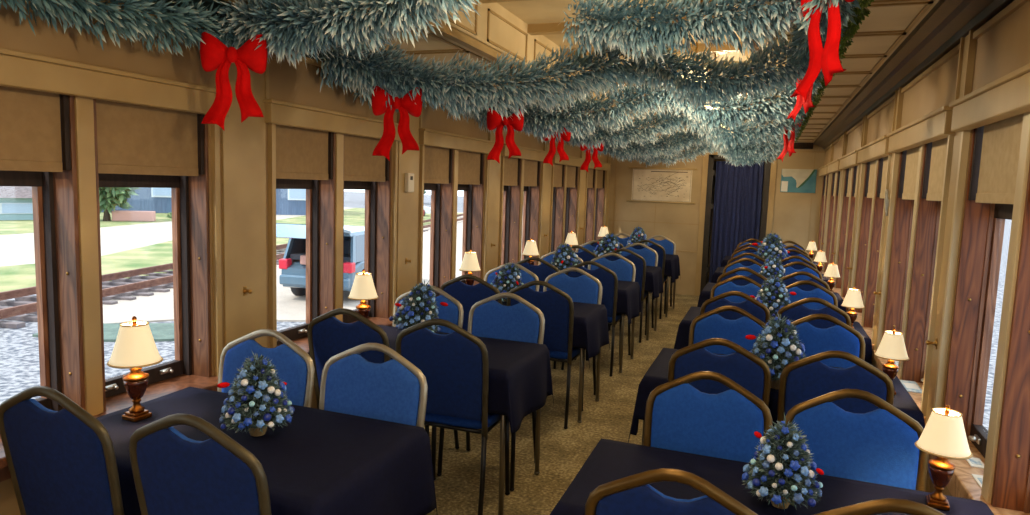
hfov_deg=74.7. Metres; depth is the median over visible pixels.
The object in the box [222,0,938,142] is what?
ceiling
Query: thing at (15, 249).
road
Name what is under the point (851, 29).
garland
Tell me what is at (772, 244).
tree
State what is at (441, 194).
window
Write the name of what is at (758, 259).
banquet chair
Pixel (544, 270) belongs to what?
banquet chair
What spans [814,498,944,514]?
banquet chair
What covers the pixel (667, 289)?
dining table
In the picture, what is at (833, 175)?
window
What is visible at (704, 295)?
tablecloth
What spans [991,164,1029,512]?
window
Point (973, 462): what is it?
brochure
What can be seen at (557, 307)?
banquet chair
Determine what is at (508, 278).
tree
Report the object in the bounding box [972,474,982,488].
brochure
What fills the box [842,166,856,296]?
window
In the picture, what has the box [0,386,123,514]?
banquet chair
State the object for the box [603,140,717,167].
garland
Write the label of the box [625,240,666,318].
banquet chair
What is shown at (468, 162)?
window shade
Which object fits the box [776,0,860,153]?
garland
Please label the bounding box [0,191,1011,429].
gravel yard
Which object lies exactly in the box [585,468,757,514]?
banquet chair
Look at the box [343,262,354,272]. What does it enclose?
tail light
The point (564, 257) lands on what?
tree
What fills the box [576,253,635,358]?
banquet chair
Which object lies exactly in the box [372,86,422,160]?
ribbon bow
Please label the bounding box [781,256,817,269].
banquet chair
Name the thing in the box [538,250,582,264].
banquet chair
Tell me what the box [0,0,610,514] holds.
wall
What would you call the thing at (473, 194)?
window
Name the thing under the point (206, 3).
trim
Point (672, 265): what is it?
tablecloth
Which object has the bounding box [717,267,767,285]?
banquet chair
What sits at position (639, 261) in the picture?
banquet chair
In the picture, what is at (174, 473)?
banquet chair
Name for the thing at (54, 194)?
window
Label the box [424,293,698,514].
floor
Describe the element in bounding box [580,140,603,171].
ribbon bow
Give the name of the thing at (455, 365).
banquet chair
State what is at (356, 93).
garland
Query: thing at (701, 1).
ceiling lamp
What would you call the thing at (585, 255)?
banquet chair
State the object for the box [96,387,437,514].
tablecloth
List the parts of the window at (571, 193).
jamb panel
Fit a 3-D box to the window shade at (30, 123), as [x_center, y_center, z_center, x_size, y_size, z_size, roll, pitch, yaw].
[-1.616,-0.429,2.075,0.009,0.318,0.444,4,7,20]
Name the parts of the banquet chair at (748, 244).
panel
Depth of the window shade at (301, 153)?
3.46 m
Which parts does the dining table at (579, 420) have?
leg, leg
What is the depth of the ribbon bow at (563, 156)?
5.41 m
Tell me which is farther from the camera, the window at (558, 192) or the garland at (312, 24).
the window at (558, 192)
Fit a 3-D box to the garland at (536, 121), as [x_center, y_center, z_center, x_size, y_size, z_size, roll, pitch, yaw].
[0.269,-0.978,4.337,1.561,0.509,0.375,4,6,19]
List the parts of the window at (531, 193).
jamb panel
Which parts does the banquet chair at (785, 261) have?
panel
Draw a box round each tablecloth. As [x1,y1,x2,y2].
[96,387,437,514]
[308,324,553,445]
[502,301,609,369]
[550,438,993,514]
[616,280,641,323]
[628,348,924,442]
[644,266,663,301]
[664,254,680,283]
[674,306,871,363]
[697,282,845,311]
[711,267,828,282]
[721,256,817,266]
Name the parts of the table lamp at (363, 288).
lamp shade, shade trim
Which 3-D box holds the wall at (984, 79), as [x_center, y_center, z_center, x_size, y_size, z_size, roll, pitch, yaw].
[1.982,-0.067,3.346,0.182,2.550,12.240,4,7,20]
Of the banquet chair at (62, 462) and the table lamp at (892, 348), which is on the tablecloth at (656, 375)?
the table lamp at (892, 348)
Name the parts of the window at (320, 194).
sash rail, jamb panel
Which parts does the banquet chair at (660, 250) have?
panel, frame, leg, leg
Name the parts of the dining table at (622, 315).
leg, leg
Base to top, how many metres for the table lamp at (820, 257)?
0.276 m
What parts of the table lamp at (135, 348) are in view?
lamp shade, shade trim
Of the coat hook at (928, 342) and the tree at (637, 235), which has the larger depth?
the tree at (637, 235)
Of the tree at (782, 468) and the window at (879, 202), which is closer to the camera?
the tree at (782, 468)
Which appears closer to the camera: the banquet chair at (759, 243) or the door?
the banquet chair at (759, 243)
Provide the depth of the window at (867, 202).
5.08 m
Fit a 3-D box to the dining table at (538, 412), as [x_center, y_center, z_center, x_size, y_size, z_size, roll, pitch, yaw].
[-0.425,0.782,3.419,1.016,0.684,0.570,4,7,20]
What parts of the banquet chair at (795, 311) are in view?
panel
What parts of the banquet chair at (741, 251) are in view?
backrest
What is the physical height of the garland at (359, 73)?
0.518 m
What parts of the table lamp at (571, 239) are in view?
lamp shade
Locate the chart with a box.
[780,169,816,192]
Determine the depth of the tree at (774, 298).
4.14 m
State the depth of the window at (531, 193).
7.07 m
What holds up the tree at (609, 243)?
on the tablecloth at (653, 279)
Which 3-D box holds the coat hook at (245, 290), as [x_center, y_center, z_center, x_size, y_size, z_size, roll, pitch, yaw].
[-1.223,0.155,3.091,0.038,0.044,0.028,4,7,20]
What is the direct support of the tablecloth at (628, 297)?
on the dining table at (622, 315)
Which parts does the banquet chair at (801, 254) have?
backrest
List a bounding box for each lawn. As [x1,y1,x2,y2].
[0,208,462,291]
[0,212,171,234]
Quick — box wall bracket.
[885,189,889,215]
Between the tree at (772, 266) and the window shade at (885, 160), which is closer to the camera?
the window shade at (885, 160)
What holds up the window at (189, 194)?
in the wall at (241, 156)
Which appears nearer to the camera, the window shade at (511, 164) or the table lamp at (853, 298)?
the table lamp at (853, 298)
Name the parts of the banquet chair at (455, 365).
leg, panel, frame, backrest, seat frame, seat, leg, leg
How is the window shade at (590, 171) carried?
attached to the window at (590, 191)
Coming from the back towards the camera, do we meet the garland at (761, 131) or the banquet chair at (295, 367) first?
the garland at (761, 131)
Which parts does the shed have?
pane, pane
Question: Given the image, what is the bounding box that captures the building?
[0,186,32,219]
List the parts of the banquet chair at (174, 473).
backrest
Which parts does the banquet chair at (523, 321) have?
leg, leg, backrest, frame, leg, leg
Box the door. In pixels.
[700,155,770,292]
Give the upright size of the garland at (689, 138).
0.498 m
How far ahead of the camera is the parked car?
57.24 m
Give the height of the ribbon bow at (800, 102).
0.362 m
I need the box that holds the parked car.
[424,206,430,215]
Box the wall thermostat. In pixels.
[405,173,413,191]
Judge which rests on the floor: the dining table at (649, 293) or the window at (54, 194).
the dining table at (649, 293)
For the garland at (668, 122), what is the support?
hanging from the ceiling
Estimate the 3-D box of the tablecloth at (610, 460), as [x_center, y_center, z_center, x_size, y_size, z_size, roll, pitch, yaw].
[0.668,0.805,1.804,1.130,0.322,0.537,4,7,20]
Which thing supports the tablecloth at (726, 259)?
on the dining table
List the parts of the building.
pane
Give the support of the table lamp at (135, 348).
on the tablecloth at (323, 462)
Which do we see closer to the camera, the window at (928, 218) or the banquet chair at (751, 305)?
the window at (928, 218)
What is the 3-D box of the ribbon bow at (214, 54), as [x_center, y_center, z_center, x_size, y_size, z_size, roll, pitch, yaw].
[-1.068,-0.663,2.563,0.248,0.366,0.074,2,6,-2]
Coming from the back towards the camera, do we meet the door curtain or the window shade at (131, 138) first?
the door curtain
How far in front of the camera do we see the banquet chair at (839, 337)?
3.29 m
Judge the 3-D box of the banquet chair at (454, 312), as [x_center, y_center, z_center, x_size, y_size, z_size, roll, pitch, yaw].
[-0.564,0.631,3.688,0.444,0.920,0.407,4,7,21]
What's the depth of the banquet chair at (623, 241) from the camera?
8.87 m
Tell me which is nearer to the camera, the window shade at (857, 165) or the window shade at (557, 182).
the window shade at (857, 165)
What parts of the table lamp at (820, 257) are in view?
lamp shade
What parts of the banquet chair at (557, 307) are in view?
panel, frame, seat, seat frame, leg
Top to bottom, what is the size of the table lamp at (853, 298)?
0.276 m
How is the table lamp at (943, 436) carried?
on the tablecloth at (610, 460)
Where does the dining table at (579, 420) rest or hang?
on the floor
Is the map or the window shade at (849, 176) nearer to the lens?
the window shade at (849, 176)
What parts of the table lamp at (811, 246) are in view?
lamp shade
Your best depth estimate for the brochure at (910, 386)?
3.15 m
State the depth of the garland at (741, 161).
7.86 m
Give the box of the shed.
[102,187,305,214]
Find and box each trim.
[122,0,505,102]
[631,141,812,148]
[813,0,1013,148]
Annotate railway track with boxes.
[0,214,462,328]
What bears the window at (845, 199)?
in the wall at (984, 79)
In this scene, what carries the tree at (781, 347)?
on the tablecloth at (656, 375)
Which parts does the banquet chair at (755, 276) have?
panel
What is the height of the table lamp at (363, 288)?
0.344 m
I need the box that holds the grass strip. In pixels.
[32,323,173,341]
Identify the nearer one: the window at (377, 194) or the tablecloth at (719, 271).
the window at (377, 194)
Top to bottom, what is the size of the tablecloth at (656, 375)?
0.322 m
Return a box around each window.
[0,94,84,410]
[93,99,211,411]
[276,132,335,344]
[343,149,390,322]
[424,149,453,295]
[458,153,484,284]
[501,158,521,264]
[521,161,540,265]
[551,165,564,251]
[564,167,577,251]
[585,169,595,242]
[594,170,604,239]
[818,176,825,250]
[821,175,828,249]
[825,173,834,271]
[830,171,839,263]
[836,168,848,287]
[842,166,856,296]
[854,162,871,312]
[864,157,883,327]
[884,150,913,332]
[902,142,940,382]
[944,126,1013,457]
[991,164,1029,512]
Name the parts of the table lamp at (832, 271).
lamp shade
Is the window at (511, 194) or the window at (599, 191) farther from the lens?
the window at (599, 191)
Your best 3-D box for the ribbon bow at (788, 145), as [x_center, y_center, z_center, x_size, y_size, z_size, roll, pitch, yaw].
[2.131,-0.951,5.221,0.086,0.426,0.288,1,6,-5]
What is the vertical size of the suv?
1.930 m
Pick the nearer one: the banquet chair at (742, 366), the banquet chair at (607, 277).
the banquet chair at (742, 366)
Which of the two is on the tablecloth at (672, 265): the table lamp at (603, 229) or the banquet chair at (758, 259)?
the table lamp at (603, 229)
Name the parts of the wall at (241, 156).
window sill, window sill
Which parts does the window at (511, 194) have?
jamb panel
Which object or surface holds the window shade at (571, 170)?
attached to the window at (571, 193)
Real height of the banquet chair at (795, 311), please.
0.920 m
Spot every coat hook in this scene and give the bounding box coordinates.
[243,286,251,295]
[926,338,937,348]
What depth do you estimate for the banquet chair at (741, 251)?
7.33 m
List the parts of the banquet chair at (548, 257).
backrest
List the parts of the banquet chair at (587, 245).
backrest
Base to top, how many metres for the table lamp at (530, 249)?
0.344 m
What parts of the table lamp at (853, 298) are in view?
lamp shade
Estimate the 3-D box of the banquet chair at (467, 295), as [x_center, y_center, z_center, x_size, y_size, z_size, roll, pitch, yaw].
[-0.239,0.549,4.550,0.444,0.920,0.407,4,7,20]
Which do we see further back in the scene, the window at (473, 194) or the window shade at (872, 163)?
the window at (473, 194)
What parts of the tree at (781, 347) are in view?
pot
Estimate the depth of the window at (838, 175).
7.14 m
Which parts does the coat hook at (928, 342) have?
hook knob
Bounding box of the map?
[627,167,696,203]
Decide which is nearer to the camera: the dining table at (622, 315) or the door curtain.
the dining table at (622, 315)
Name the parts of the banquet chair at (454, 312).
leg, backrest, frame, leg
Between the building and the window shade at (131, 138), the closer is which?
the window shade at (131, 138)
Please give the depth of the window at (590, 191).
9.30 m
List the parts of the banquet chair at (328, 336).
panel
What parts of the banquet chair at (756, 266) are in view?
backrest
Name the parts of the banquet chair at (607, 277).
panel, frame, leg, seat, leg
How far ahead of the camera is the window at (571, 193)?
8.45 m
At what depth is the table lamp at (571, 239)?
7.21 m
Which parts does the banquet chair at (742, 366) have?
panel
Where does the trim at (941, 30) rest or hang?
attached to the wall at (984, 79)
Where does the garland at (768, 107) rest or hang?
hanging from the ceiling
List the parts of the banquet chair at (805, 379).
panel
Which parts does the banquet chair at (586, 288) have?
frame, backrest, leg, leg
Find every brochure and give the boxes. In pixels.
[900,380,921,392]
[966,457,983,468]
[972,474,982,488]
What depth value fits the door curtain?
9.48 m
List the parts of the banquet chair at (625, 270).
backrest, frame, leg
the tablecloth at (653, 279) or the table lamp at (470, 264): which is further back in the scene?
the tablecloth at (653, 279)
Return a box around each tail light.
[279,258,291,268]
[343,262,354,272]
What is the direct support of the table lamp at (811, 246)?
on the tablecloth at (726, 259)
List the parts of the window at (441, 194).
sash rail, jamb panel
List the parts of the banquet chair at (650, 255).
backrest, frame, leg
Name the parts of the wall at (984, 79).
window sill, window sill, window sill, window sill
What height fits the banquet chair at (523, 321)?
0.920 m
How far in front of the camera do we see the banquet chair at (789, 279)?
5.14 m
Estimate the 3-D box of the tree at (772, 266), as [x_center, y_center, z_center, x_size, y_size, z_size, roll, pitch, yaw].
[2.114,0.120,5.544,0.271,0.337,0.275,0,7,-19]
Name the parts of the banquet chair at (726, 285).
backrest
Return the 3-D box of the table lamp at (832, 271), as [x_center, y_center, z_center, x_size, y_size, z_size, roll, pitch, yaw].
[2.575,0.172,5.484,0.130,0.276,0.130,4,7,20]
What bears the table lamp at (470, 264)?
on the tablecloth at (590, 327)
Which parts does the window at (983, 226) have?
jamb panel, sash rail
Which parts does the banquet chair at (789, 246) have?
panel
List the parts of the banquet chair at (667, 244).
backrest, frame, leg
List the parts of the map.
rod, rod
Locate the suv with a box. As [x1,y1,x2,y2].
[276,223,364,295]
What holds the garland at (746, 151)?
hanging from the ceiling
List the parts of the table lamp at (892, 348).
lamp shade, shade trim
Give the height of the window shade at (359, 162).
0.318 m
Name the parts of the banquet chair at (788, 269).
backrest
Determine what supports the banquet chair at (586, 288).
on the floor
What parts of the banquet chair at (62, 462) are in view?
backrest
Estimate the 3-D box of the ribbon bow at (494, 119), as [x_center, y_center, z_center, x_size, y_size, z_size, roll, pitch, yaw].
[-0.065,-0.772,4.304,0.236,0.349,0.071,2,6,-2]
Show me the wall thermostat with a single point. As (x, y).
(409, 177)
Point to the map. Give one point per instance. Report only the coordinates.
(656, 185)
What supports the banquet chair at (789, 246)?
on the floor
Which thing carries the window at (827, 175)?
in the wall at (984, 79)
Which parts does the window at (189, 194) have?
sash rail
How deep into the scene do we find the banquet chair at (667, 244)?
8.67 m
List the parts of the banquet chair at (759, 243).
backrest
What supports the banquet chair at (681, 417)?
on the floor
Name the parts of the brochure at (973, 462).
printed panel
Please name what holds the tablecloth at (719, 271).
on the dining table
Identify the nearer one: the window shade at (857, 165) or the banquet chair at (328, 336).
the banquet chair at (328, 336)
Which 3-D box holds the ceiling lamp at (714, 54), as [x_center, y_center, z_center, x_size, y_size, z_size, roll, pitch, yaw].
[1.350,-1.210,4.580,0.170,0.405,0.170,4,7,20]
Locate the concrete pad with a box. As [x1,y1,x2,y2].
[103,212,522,322]
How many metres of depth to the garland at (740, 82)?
3.03 m
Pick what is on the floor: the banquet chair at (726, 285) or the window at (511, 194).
the banquet chair at (726, 285)
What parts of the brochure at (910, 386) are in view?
printed panel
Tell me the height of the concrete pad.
0.035 m
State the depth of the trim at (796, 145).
9.03 m
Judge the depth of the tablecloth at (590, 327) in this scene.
4.37 m
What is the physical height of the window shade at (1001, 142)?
0.318 m
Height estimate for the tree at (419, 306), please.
0.316 m
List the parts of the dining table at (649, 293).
leg, leg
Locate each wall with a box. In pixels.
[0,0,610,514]
[112,210,155,221]
[608,145,824,295]
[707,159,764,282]
[817,0,1029,514]
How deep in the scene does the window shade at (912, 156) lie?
3.53 m
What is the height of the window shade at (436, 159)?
0.318 m
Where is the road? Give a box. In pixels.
[0,207,350,266]
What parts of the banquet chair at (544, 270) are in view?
panel, frame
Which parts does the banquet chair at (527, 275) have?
backrest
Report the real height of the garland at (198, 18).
0.346 m
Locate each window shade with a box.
[0,86,62,171]
[96,99,197,175]
[276,125,327,179]
[344,134,384,181]
[424,145,448,183]
[458,150,480,184]
[504,157,517,185]
[524,159,537,185]
[553,163,561,186]
[567,165,575,187]
[587,168,592,187]
[597,170,602,187]
[846,167,851,196]
[854,165,857,196]
[867,160,875,197]
[880,156,887,198]
[902,146,918,199]
[926,137,947,200]
[975,113,1023,203]
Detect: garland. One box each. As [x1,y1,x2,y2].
[0,0,266,56]
[214,0,480,67]
[316,22,655,119]
[323,48,437,111]
[444,66,679,142]
[514,102,697,150]
[559,0,850,62]
[564,127,710,161]
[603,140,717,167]
[627,35,808,109]
[657,75,796,133]
[681,102,800,150]
[698,126,795,159]
[710,136,782,166]
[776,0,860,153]
[794,0,873,142]
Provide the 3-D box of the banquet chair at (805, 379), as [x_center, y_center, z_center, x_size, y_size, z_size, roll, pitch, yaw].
[1.274,0.791,2.771,0.400,0.920,0.407,4,7,20]
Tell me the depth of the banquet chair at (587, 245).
7.51 m
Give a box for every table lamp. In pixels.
[107,316,162,421]
[348,269,378,317]
[459,249,480,284]
[522,238,538,264]
[565,231,578,250]
[597,225,608,236]
[806,240,817,261]
[814,249,826,272]
[823,262,840,292]
[841,286,864,328]
[874,328,909,394]
[915,404,972,510]
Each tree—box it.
[99,187,139,220]
[217,352,294,436]
[389,280,447,333]
[491,261,523,301]
[551,243,583,273]
[593,233,620,256]
[625,225,649,246]
[742,414,823,511]
[745,312,805,388]
[751,274,795,319]
[752,231,789,259]
[759,254,785,285]
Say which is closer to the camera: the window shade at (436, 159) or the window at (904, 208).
the window at (904, 208)
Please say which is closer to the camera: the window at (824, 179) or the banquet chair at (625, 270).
the banquet chair at (625, 270)
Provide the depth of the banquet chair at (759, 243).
8.65 m
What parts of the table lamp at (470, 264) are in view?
lamp shade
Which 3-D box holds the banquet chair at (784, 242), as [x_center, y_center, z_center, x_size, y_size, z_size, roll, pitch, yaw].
[3.373,0.260,8.361,0.400,0.920,0.407,4,7,20]
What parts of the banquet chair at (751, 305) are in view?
panel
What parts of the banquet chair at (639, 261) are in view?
panel, frame, leg, leg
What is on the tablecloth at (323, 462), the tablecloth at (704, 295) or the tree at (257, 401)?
the tree at (257, 401)
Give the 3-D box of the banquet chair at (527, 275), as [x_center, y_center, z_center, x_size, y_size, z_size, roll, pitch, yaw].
[-0.097,0.513,4.927,0.444,0.920,0.407,4,7,20]
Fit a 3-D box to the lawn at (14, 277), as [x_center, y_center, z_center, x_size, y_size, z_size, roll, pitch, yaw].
[-15.236,-0.070,23.296,13.664,0.050,93.125,3,6,7]
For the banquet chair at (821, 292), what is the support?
on the floor
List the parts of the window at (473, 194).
sash rail, jamb panel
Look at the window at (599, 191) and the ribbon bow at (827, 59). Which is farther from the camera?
the window at (599, 191)
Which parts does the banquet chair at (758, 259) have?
panel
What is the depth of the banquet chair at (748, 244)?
7.87 m
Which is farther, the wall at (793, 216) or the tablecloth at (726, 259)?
the wall at (793, 216)
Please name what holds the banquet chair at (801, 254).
on the floor
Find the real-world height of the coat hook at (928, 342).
0.044 m
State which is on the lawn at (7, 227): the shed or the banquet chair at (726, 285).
the shed
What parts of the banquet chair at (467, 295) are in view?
frame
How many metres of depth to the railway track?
16.03 m
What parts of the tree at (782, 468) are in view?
pot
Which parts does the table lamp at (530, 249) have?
lamp shade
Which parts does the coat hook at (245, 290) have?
hook knob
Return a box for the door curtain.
[709,160,764,282]
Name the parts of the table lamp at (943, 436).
lamp shade, shade trim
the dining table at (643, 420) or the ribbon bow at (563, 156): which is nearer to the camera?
the dining table at (643, 420)
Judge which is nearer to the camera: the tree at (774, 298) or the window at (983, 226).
the window at (983, 226)
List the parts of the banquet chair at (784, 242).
backrest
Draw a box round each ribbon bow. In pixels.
[200,32,267,129]
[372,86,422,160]
[487,108,523,163]
[543,127,570,165]
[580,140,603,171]
[777,119,802,161]
[786,73,814,121]
[789,0,853,102]
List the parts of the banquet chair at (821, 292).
backrest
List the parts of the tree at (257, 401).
pot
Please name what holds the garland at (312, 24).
hanging from the ceiling
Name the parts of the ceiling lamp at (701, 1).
stem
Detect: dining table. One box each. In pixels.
[317,408,540,514]
[577,347,600,422]
[619,314,634,372]
[642,420,643,444]
[646,292,657,339]
[665,276,675,316]
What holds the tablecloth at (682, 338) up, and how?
on the dining table
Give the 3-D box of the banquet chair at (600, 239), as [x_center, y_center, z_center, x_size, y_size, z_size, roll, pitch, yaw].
[1.142,0.200,8.223,0.444,0.920,0.407,4,7,21]
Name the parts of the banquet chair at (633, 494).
panel, backrest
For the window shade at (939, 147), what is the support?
attached to the window at (928, 218)
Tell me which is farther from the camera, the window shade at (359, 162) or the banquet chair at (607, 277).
the banquet chair at (607, 277)
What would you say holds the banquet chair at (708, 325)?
on the floor
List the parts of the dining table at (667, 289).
leg, leg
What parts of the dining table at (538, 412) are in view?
leg, leg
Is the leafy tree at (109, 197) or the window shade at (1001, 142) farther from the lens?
the leafy tree at (109, 197)
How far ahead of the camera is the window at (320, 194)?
3.75 m
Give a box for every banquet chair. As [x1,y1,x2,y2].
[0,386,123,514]
[129,413,271,514]
[217,329,314,407]
[307,308,389,408]
[319,343,427,426]
[392,286,463,448]
[396,319,509,514]
[437,293,544,490]
[439,275,501,331]
[484,263,538,291]
[507,281,582,428]
[517,257,558,368]
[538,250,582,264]
[543,267,601,394]
[561,261,620,376]
[571,245,596,268]
[576,240,600,252]
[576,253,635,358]
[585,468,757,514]
[590,238,623,248]
[605,248,647,342]
[609,243,657,330]
[616,233,629,246]
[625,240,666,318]
[643,371,772,462]
[647,235,675,306]
[668,338,770,406]
[688,306,765,354]
[700,291,769,323]
[710,275,761,302]
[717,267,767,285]
[723,258,761,275]
[727,253,764,265]
[731,247,758,258]
[734,243,760,252]
[736,239,761,247]
[776,297,850,328]
[777,271,829,290]
[777,351,893,428]
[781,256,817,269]
[782,241,805,251]
[783,245,808,255]
[783,261,821,279]
[784,389,928,491]
[786,249,812,262]
[786,280,837,308]
[791,314,864,367]
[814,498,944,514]
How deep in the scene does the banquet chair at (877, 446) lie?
2.01 m
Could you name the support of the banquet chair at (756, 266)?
on the floor
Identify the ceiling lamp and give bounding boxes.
[682,0,710,81]
[705,53,724,109]
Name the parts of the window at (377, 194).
sash rail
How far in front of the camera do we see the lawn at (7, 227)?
36.70 m
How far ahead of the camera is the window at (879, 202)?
4.52 m
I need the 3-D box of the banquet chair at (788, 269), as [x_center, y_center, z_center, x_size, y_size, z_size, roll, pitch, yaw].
[2.397,0.507,5.759,0.400,0.920,0.407,4,7,20]
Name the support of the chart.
attached to the wall at (793, 216)
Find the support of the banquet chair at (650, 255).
on the floor
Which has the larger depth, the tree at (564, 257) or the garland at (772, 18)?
the tree at (564, 257)
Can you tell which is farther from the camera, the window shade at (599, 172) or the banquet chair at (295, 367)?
the window shade at (599, 172)
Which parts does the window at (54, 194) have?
sash rail, jamb panel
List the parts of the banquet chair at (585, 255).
frame, panel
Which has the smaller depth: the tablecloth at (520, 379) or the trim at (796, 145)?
the tablecloth at (520, 379)
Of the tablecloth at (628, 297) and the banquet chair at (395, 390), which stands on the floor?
the banquet chair at (395, 390)
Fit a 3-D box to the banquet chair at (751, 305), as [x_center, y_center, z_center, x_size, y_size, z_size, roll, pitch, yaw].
[1.364,0.638,4.224,0.400,0.920,0.407,4,7,21]
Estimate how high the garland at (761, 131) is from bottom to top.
0.421 m
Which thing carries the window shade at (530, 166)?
attached to the window at (531, 193)
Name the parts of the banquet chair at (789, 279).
panel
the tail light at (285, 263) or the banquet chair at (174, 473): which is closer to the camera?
the banquet chair at (174, 473)
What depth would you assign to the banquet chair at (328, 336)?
3.08 m

